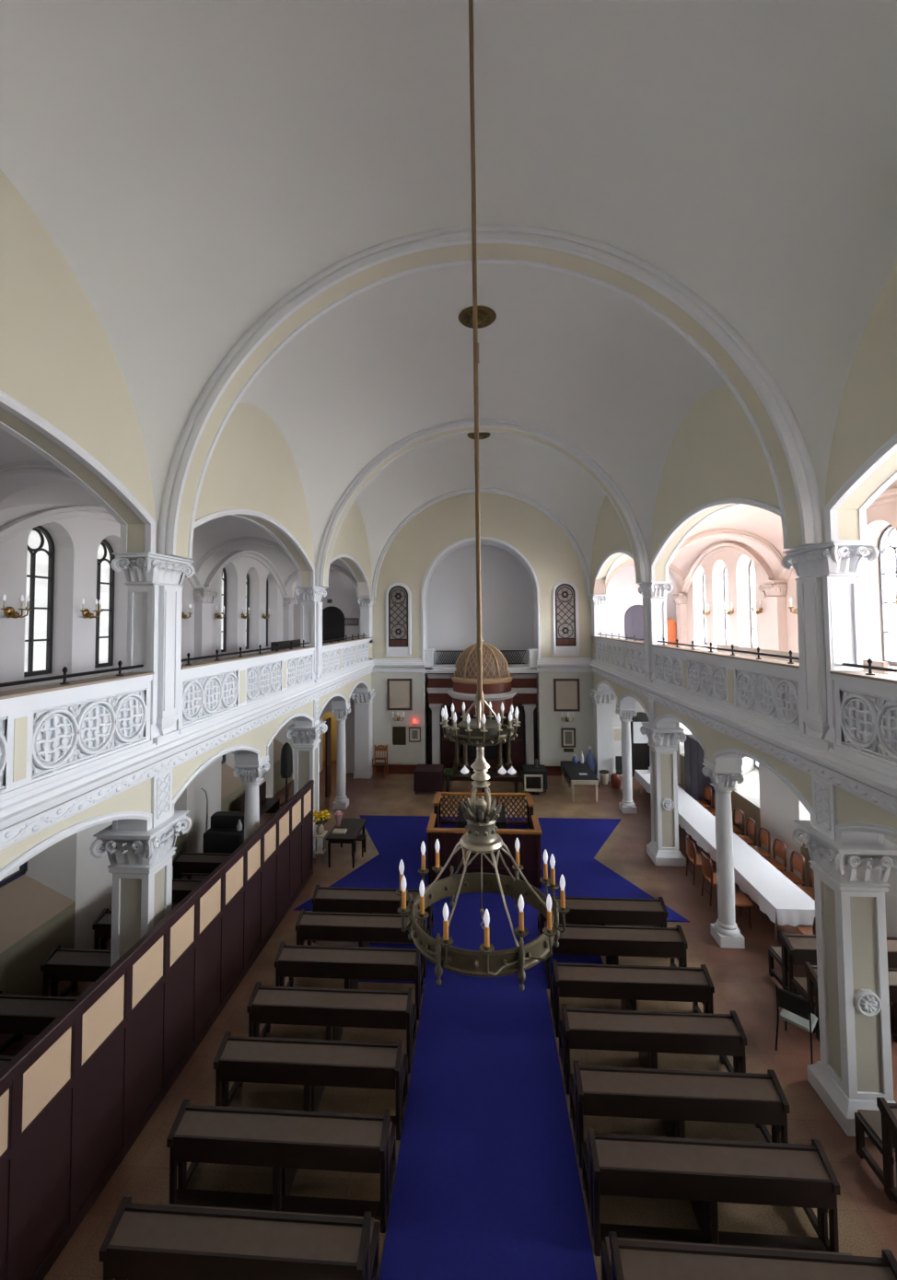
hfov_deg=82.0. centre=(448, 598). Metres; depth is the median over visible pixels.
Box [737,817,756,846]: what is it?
dining chair
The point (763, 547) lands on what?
trim
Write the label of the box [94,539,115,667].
window
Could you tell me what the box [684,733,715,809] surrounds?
curtain
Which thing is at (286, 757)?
coat stand
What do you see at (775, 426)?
arch
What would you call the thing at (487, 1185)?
carpet
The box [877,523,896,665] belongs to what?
window
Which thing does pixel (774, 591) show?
pillar
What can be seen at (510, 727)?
candle
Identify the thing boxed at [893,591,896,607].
wall sconce
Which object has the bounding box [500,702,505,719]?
candle
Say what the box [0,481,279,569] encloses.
ceiling
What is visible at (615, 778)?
vessel
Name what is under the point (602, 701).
pillar
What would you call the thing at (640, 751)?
door
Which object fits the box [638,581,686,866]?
pillar
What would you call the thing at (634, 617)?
door
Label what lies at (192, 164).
ceiling
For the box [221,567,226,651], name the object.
window
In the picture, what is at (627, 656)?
trim
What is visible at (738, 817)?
dining chair
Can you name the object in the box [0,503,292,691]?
wall
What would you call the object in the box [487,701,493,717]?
candle
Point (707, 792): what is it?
dining chair
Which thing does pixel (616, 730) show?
notice board
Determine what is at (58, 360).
wall
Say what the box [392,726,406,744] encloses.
wall plaque
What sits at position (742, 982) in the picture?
floor
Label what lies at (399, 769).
baseboard
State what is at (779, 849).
dining chair
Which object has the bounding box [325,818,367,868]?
side table
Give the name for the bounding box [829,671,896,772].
trim
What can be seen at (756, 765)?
window
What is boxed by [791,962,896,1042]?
pew
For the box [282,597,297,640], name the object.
pillar
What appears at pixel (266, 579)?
window
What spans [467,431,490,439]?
rosette
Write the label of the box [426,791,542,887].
bimah
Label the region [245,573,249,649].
window
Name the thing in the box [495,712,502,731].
candle
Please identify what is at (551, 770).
baseboard
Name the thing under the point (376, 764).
wooden armchair
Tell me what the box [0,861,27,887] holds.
window
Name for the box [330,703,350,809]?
column
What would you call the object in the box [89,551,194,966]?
pillar
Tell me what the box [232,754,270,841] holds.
column
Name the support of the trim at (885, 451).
attached to the wall at (715, 452)
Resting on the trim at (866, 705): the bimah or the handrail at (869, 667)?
the handrail at (869, 667)
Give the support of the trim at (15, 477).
attached to the wall at (76, 541)
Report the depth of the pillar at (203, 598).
14.34 m
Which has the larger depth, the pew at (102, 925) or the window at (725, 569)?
the window at (725, 569)
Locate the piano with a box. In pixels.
[202,811,244,853]
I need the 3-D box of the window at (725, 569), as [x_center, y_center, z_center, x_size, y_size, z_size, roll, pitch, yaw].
[9.316,0.179,16.945,0.080,2.835,0.890,-1,-2,4]
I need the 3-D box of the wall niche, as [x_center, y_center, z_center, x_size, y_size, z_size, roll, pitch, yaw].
[1.401,2.219,22.434,5.200,10.000,1.700,-1,-2,4]
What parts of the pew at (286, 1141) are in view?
panel, foot rail, backrest, panel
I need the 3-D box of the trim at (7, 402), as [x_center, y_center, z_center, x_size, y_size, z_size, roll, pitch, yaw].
[-4.242,0.704,8.979,0.585,5.105,23.990,-1,-2,4]
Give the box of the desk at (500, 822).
[457,802,505,828]
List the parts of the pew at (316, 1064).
panel, backrest, foot rail, panel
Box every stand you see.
[279,742,292,806]
[313,830,327,863]
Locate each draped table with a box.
[413,764,443,794]
[522,764,547,792]
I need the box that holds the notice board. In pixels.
[612,726,621,742]
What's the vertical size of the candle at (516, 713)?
0.130 m
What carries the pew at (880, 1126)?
on the floor at (742, 982)
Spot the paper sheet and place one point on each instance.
(638, 737)
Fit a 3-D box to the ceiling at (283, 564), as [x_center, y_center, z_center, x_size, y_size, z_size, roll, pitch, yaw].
[-5.347,-1.203,17.768,3.120,1.720,5.950,-1,-2,4]
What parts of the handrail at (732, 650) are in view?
post, post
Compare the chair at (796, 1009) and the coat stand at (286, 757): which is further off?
the coat stand at (286, 757)
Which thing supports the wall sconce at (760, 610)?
attached to the wall at (737, 564)
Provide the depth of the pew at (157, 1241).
4.51 m
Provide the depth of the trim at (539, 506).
21.40 m
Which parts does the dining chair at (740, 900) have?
seat, leg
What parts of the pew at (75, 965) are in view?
panel, backrest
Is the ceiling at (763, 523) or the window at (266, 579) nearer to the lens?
the ceiling at (763, 523)
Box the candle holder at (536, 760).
[534,758,538,767]
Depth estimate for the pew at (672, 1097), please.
5.92 m
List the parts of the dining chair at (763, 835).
seat, backrest, frame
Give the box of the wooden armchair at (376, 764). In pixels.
[372,744,387,779]
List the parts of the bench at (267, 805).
backrest, seat, leg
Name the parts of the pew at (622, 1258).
panel, seat, backrest, panel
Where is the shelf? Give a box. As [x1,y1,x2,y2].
[314,849,325,854]
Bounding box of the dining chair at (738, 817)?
[732,807,744,835]
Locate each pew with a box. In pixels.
[0,990,77,1054]
[0,1055,14,1070]
[40,944,110,996]
[92,907,111,949]
[98,1195,379,1279]
[166,1099,395,1233]
[171,879,203,904]
[172,850,231,879]
[213,1031,407,1140]
[246,981,416,1073]
[274,942,423,1020]
[295,908,429,977]
[311,884,433,943]
[536,896,667,958]
[543,920,687,989]
[549,959,714,1037]
[558,1003,746,1094]
[569,1060,789,1168]
[581,1127,840,1256]
[600,1231,896,1279]
[768,930,896,994]
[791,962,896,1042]
[854,1097,896,1203]
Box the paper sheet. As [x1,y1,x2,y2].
[632,721,648,743]
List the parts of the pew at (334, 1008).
panel, backrest, panel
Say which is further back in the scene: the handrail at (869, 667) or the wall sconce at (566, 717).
the wall sconce at (566, 717)
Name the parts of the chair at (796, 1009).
leg, backrest, seat, leg, leg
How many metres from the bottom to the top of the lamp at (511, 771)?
0.330 m
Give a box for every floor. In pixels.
[0,760,896,1279]
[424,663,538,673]
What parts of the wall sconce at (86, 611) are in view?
wall plate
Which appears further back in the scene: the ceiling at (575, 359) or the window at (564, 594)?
the window at (564, 594)
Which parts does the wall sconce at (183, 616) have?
wall plate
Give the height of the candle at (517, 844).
0.428 m
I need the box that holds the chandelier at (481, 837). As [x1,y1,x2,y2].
[395,0,569,990]
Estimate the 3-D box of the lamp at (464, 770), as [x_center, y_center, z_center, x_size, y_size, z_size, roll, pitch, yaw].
[0.601,6.300,18.959,0.320,0.330,0.320,-1,-2,4]
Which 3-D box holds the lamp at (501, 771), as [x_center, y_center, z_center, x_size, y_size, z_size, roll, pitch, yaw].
[1.968,6.285,18.872,0.320,0.330,0.320,-1,-2,4]
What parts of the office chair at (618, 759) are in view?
seat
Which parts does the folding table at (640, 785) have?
leg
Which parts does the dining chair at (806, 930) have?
seat, frame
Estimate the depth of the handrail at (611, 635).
16.86 m
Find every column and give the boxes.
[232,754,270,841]
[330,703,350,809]
[615,703,637,814]
[701,758,744,948]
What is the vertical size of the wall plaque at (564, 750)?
0.140 m
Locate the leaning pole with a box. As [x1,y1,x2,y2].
[200,787,208,831]
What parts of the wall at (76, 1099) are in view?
panel, post, panel, post, panel, post, panel, rail, post, panel, post, panel, post, panel, post, panel, post, panel, post, panel, post, panel, post, panel, post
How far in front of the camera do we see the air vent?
21.56 m
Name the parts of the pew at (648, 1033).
panel, backrest, panel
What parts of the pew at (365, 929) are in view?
panel, backrest, seat, panel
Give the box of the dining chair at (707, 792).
[696,785,711,808]
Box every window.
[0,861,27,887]
[23,525,55,676]
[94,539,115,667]
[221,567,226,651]
[221,754,225,764]
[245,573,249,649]
[266,579,267,646]
[385,582,411,656]
[551,580,579,655]
[702,571,707,644]
[723,566,729,645]
[748,559,756,648]
[754,760,758,769]
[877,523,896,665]
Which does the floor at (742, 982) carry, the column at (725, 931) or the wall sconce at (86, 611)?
the column at (725, 931)
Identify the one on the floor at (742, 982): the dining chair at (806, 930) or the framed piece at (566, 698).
the dining chair at (806, 930)
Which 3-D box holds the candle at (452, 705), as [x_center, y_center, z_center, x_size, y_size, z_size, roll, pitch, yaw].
[0.035,0.907,4.153,0.054,0.130,0.055,-1,-2,4]
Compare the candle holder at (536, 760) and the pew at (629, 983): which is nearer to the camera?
the pew at (629, 983)
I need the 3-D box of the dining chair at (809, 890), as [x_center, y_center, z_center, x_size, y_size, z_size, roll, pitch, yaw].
[7.601,6.196,10.899,0.544,1.002,0.526,-1,-2,8]
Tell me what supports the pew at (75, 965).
on the floor at (742, 982)
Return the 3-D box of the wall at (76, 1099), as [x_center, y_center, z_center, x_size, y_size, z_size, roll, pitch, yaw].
[-3.864,5.440,6.148,0.100,2.300,13.640,-1,-2,4]
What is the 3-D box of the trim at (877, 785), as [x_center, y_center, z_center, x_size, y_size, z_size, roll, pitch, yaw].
[4.971,2.225,8.515,0.200,0.480,24.800,-1,-2,4]
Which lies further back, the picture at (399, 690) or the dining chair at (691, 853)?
the picture at (399, 690)
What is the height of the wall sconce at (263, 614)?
0.400 m
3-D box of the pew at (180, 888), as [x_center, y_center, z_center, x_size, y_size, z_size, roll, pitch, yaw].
[-5.411,6.309,10.808,1.850,0.975,0.725,-1,-2,4]
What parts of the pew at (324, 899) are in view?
panel, seat, backrest, panel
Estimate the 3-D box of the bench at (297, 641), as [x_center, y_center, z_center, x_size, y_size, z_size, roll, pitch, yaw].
[-5.014,1.813,15.492,0.490,1.100,2.400,-1,-2,4]
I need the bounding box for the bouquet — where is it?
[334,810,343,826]
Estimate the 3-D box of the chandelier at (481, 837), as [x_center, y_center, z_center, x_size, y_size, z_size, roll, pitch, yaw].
[0.202,-1.831,4.045,1.262,8.840,1.236,-1,-2,4]
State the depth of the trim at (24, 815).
6.60 m
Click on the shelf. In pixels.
(318, 851)
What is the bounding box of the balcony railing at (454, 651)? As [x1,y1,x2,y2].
[435,650,525,663]
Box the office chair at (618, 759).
[615,756,622,774]
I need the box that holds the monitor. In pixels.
[523,774,543,794]
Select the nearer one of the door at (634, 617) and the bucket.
the bucket
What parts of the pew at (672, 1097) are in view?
panel, backrest, panel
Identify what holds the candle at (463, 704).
on the chandelier at (481, 837)
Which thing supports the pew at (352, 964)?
on the floor at (742, 982)
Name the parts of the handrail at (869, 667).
post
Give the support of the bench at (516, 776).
on the floor at (742, 982)
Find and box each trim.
[0,390,369,881]
[0,460,372,597]
[0,661,374,850]
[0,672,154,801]
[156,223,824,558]
[176,646,314,733]
[314,418,650,587]
[320,637,372,679]
[372,488,591,597]
[372,657,593,672]
[420,535,540,669]
[589,660,896,814]
[590,635,646,679]
[591,488,896,594]
[593,432,896,845]
[651,644,805,737]
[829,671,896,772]
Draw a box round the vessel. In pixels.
[610,772,621,789]
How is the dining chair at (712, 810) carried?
on the floor at (742, 982)
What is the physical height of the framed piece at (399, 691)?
1.290 m
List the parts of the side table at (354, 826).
leg, leg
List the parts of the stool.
seat, leg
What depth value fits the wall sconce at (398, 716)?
21.14 m
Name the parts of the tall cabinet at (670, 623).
door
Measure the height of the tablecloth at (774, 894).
0.290 m
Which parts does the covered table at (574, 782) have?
leg, leg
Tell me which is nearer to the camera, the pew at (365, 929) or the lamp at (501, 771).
the pew at (365, 929)
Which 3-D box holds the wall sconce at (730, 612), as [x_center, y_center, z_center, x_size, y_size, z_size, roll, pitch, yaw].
[8.755,0.319,16.153,0.289,0.400,0.514,-2,-3,27]
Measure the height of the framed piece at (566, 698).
1.310 m
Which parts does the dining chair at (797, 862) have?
seat, backrest, frame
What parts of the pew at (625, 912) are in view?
panel, seat, backrest, panel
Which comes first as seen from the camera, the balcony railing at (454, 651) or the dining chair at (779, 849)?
the dining chair at (779, 849)
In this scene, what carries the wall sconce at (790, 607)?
attached to the wall at (737, 564)
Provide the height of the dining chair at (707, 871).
1.002 m
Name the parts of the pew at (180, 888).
backrest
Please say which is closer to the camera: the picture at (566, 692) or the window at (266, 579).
the window at (266, 579)
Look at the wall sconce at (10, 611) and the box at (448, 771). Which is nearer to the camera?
the wall sconce at (10, 611)
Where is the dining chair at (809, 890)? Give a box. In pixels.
[797,868,814,900]
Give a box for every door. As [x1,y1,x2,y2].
[322,605,344,643]
[624,605,643,641]
[630,711,650,776]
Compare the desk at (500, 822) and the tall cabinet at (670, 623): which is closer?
the desk at (500, 822)
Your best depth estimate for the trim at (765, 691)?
9.00 m
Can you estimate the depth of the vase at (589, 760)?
20.22 m
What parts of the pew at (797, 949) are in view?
panel, seat, backrest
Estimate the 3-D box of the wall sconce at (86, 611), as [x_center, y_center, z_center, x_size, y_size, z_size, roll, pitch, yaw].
[-7.167,0.206,10.361,0.289,0.400,0.515,0,-3,-19]
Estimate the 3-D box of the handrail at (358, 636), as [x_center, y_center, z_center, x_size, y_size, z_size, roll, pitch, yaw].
[-3.535,1.353,17.793,0.090,0.195,6.260,-1,-2,4]
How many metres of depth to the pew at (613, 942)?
8.75 m
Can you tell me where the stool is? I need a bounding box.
[354,834,366,857]
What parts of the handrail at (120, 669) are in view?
post, post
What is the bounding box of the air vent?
[344,617,358,625]
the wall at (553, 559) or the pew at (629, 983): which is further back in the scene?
the wall at (553, 559)
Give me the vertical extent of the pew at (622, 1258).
0.975 m
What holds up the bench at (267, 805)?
on the floor at (742, 982)
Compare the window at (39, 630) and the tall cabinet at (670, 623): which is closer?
the window at (39, 630)
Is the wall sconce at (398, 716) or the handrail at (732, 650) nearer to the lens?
the handrail at (732, 650)
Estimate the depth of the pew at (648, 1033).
6.83 m
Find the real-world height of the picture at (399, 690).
1.110 m
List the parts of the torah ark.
panel, door, wing cornice, cornice, door, panel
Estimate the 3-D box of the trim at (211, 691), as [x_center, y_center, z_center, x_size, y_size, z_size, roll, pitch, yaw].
[-3.981,1.676,10.868,0.345,1.015,6.240,-1,-2,4]
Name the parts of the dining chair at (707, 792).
seat, backrest, frame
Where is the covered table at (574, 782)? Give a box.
[561,769,598,802]
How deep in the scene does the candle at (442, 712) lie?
3.94 m
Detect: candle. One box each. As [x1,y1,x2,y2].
[439,708,444,724]
[442,709,450,727]
[449,702,453,719]
[451,711,458,730]
[460,701,466,718]
[465,713,472,732]
[480,713,488,732]
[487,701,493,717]
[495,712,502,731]
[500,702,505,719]
[506,711,513,729]
[508,704,515,721]
[512,709,520,726]
[512,837,523,879]
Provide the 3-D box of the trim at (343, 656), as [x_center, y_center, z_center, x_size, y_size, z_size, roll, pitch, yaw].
[-3.518,1.970,18.062,0.345,1.015,6.870,-1,-2,4]
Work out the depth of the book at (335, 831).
13.47 m
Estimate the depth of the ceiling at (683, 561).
18.84 m
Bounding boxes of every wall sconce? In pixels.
[0,593,32,618]
[80,598,103,618]
[181,604,192,618]
[214,605,225,618]
[241,606,250,618]
[262,607,270,618]
[392,711,404,721]
[560,712,573,721]
[700,604,709,615]
[722,602,733,615]
[750,600,762,614]
[788,597,797,614]
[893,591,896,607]
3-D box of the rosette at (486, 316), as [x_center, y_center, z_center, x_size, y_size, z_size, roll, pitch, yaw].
[0.607,-5.880,10.882,0.800,0.190,0.800,-1,-2,4]
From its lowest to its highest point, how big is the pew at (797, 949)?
0.975 m
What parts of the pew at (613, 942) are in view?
panel, seat, backrest, panel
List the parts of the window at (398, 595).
pane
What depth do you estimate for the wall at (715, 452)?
8.49 m
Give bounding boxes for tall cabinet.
[666,618,676,646]
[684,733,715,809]
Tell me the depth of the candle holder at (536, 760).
19.25 m
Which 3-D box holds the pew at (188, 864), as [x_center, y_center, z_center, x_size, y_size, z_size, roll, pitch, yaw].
[-5.334,6.358,12.005,1.850,0.975,0.725,-1,-2,4]
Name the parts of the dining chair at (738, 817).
seat, backrest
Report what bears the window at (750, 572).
in the wall at (737, 564)
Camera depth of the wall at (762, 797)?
13.32 m
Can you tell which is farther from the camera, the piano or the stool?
the stool
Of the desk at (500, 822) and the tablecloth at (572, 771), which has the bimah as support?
the desk at (500, 822)
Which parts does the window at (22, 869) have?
pane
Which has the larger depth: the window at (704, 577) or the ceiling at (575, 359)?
the window at (704, 577)
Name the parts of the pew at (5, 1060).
backrest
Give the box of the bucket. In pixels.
[599,769,608,784]
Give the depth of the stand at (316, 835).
13.38 m
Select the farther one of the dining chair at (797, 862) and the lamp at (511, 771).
the lamp at (511, 771)
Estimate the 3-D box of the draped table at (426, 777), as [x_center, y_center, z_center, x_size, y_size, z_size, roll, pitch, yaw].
[-0.717,6.693,19.128,1.040,0.820,1.040,-1,-2,4]
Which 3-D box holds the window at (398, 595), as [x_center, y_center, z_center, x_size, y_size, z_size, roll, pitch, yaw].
[-2.084,0.870,21.442,1.080,3.070,0.081,-1,-2,4]
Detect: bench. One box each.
[239,781,279,816]
[270,639,300,651]
[442,772,520,792]
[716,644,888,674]
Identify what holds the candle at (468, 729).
on the chandelier at (481, 837)
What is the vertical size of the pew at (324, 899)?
0.975 m
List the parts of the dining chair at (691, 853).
leg, backrest, frame, leg, seat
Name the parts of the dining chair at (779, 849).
seat, backrest, frame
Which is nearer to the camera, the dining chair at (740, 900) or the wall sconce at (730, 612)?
the dining chair at (740, 900)
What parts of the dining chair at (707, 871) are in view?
leg, backrest, frame, seat, leg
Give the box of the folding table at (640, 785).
[640,784,812,941]
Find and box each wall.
[0,169,372,869]
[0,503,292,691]
[0,719,294,995]
[0,779,314,1279]
[292,492,676,776]
[322,711,337,760]
[590,261,896,844]
[675,500,896,675]
[675,721,896,937]
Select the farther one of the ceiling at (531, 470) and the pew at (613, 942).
the ceiling at (531, 470)
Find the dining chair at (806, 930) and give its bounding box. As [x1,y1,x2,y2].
[797,917,815,934]
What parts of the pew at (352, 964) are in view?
panel, backrest, panel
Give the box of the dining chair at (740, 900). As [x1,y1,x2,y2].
[717,891,752,929]
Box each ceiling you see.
[0,0,896,539]
[0,428,48,465]
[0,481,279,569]
[232,546,358,586]
[237,263,727,570]
[355,432,605,583]
[605,537,740,583]
[687,479,896,558]
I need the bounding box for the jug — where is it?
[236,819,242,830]
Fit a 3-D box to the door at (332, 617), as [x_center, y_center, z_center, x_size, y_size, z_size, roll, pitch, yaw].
[-4.896,1.468,21.567,1.100,2.290,0.138,-1,-2,4]
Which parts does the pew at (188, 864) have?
panel, seat, backrest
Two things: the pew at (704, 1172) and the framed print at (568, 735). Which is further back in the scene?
the framed print at (568, 735)
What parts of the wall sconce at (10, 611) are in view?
arm, wall plate, arm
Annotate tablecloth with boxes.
[559,760,599,788]
[633,769,814,926]
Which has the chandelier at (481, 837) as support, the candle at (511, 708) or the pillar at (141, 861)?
the candle at (511, 708)
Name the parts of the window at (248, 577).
pane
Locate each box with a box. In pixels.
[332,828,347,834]
[444,768,453,775]
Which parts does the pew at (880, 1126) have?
seat, backrest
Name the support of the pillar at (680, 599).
on the floor
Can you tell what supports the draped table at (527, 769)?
on the floor at (742, 982)
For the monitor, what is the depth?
18.61 m
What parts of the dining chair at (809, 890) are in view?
seat, frame, backrest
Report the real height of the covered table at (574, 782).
0.735 m
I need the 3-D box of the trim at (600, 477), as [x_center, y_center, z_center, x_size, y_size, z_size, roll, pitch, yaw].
[0.823,-2.707,14.199,9.240,4.671,0.570,-1,-2,4]
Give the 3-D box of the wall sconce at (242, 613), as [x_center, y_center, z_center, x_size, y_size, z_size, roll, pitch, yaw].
[-6.731,0.484,17.142,0.289,0.400,0.515,0,-3,-19]
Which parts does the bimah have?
post, post, handrail, post, post, post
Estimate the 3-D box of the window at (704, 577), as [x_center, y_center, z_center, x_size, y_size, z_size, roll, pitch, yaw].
[9.420,0.246,18.570,0.080,2.835,0.890,-1,-2,4]
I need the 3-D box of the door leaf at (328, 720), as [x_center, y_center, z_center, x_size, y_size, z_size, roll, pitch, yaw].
[-4.338,5.734,18.698,0.128,2.740,0.500,-1,-2,4]
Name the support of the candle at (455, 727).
on the chandelier at (481, 837)
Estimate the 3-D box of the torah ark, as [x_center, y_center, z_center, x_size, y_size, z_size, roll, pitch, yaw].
[1.426,4.389,21.544,4.666,5.590,2.868,0,-2,-2]
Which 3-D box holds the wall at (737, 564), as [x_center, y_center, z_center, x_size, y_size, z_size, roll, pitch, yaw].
[8.607,-0.380,8.438,0.420,4.680,25.100,-1,-2,4]
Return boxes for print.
[408,727,420,742]
[560,727,575,747]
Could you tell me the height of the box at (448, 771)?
0.200 m
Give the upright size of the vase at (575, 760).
0.300 m
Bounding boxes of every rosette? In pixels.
[458,305,496,328]
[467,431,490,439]
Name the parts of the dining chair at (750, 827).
seat, backrest, frame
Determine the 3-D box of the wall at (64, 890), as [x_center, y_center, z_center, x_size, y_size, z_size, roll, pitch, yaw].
[-7.332,4.496,9.263,0.800,4.500,25.100,-1,-2,4]
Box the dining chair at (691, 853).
[685,835,714,884]
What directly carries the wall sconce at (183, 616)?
attached to the wall at (76, 541)
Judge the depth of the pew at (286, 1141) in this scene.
5.46 m
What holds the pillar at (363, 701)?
on the floor at (742, 982)
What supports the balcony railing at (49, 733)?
attached to the wall at (58, 360)
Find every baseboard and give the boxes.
[373,764,417,774]
[545,766,566,776]
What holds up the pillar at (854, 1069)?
on the floor at (742, 982)
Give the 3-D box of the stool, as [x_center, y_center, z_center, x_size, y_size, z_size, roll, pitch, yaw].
[-2.422,6.667,13.924,0.340,0.470,0.340,-1,-2,4]
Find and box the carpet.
[293,814,689,1279]
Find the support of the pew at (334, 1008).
on the floor at (742, 982)
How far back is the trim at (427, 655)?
21.32 m
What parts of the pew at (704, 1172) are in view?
panel, backrest, foot rail, panel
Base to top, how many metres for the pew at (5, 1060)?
0.975 m
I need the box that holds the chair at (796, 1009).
[775,985,820,1064]
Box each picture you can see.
[389,680,409,708]
[409,728,419,740]
[556,681,577,709]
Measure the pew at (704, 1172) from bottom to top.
0.975 m
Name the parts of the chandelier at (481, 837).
rod, crown, stem, lamp shade, crown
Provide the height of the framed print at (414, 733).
0.590 m
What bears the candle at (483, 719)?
on the chandelier at (481, 837)
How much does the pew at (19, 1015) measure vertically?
0.975 m
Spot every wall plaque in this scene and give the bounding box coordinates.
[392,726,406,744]
[563,748,573,752]
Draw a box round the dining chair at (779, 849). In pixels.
[763,837,786,871]
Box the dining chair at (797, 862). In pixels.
[779,850,804,885]
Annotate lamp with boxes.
[460,765,468,775]
[498,765,506,775]
[507,766,515,775]
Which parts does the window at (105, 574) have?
pane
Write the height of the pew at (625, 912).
0.975 m
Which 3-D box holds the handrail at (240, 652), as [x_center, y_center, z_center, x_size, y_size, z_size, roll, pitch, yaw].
[-3.978,1.071,10.893,0.090,0.195,6.220,-1,-2,4]
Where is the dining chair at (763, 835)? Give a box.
[749,826,770,858]
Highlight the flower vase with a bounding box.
[313,809,330,834]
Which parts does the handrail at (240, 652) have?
post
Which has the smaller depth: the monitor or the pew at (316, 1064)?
the pew at (316, 1064)
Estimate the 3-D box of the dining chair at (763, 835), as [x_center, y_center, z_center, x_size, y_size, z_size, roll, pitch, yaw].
[7.704,6.277,12.877,0.544,1.002,0.526,-1,-2,4]
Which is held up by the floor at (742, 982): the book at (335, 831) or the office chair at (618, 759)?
the office chair at (618, 759)
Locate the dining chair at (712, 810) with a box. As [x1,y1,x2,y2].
[704,791,715,815]
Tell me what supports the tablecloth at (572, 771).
on the covered table at (574, 782)
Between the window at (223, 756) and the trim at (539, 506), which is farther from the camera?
the trim at (539, 506)
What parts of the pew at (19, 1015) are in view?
panel, backrest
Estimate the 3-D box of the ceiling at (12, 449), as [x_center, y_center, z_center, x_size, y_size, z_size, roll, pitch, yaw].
[-6.217,-1.757,4.232,3.120,1.720,6.400,-1,-2,4]
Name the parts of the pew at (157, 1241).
panel, backrest, seat, panel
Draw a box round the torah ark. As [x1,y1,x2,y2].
[426,637,537,781]
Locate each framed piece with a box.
[386,678,412,709]
[553,678,580,711]
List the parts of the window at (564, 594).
pane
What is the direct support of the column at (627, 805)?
on the floor at (742, 982)
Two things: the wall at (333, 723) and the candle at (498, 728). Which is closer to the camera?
the candle at (498, 728)
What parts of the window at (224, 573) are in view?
pane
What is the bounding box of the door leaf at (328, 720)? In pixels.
[325,717,330,797]
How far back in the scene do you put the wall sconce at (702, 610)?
17.74 m
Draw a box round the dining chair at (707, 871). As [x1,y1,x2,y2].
[700,851,716,906]
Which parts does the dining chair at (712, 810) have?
seat, frame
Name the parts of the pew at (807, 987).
seat, panel, backrest, foot rail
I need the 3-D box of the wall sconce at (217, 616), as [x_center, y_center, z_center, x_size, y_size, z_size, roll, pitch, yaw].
[-6.839,0.415,15.466,0.289,0.400,0.515,0,-3,-19]
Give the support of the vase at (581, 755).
on the tablecloth at (572, 771)
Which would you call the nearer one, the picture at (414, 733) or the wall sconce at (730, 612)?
the wall sconce at (730, 612)
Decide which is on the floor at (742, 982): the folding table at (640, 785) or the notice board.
the folding table at (640, 785)
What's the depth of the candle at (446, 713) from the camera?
3.83 m
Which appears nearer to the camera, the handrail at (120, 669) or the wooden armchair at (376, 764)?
the handrail at (120, 669)
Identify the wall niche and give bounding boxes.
[424,540,538,764]
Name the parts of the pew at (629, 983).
panel, backrest, panel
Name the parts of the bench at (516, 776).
leg, seat, leg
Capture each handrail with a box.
[0,660,143,686]
[181,640,310,664]
[322,633,366,644]
[597,631,643,642]
[657,638,799,663]
[841,658,896,674]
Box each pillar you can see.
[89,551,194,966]
[192,587,218,663]
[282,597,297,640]
[285,585,327,858]
[350,596,375,779]
[587,593,615,781]
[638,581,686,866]
[671,593,687,647]
[757,580,788,651]
[781,539,896,1137]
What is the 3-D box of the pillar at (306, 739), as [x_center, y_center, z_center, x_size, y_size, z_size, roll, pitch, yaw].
[-3.900,3.299,14.257,0.912,7.250,1.118,-1,-2,4]

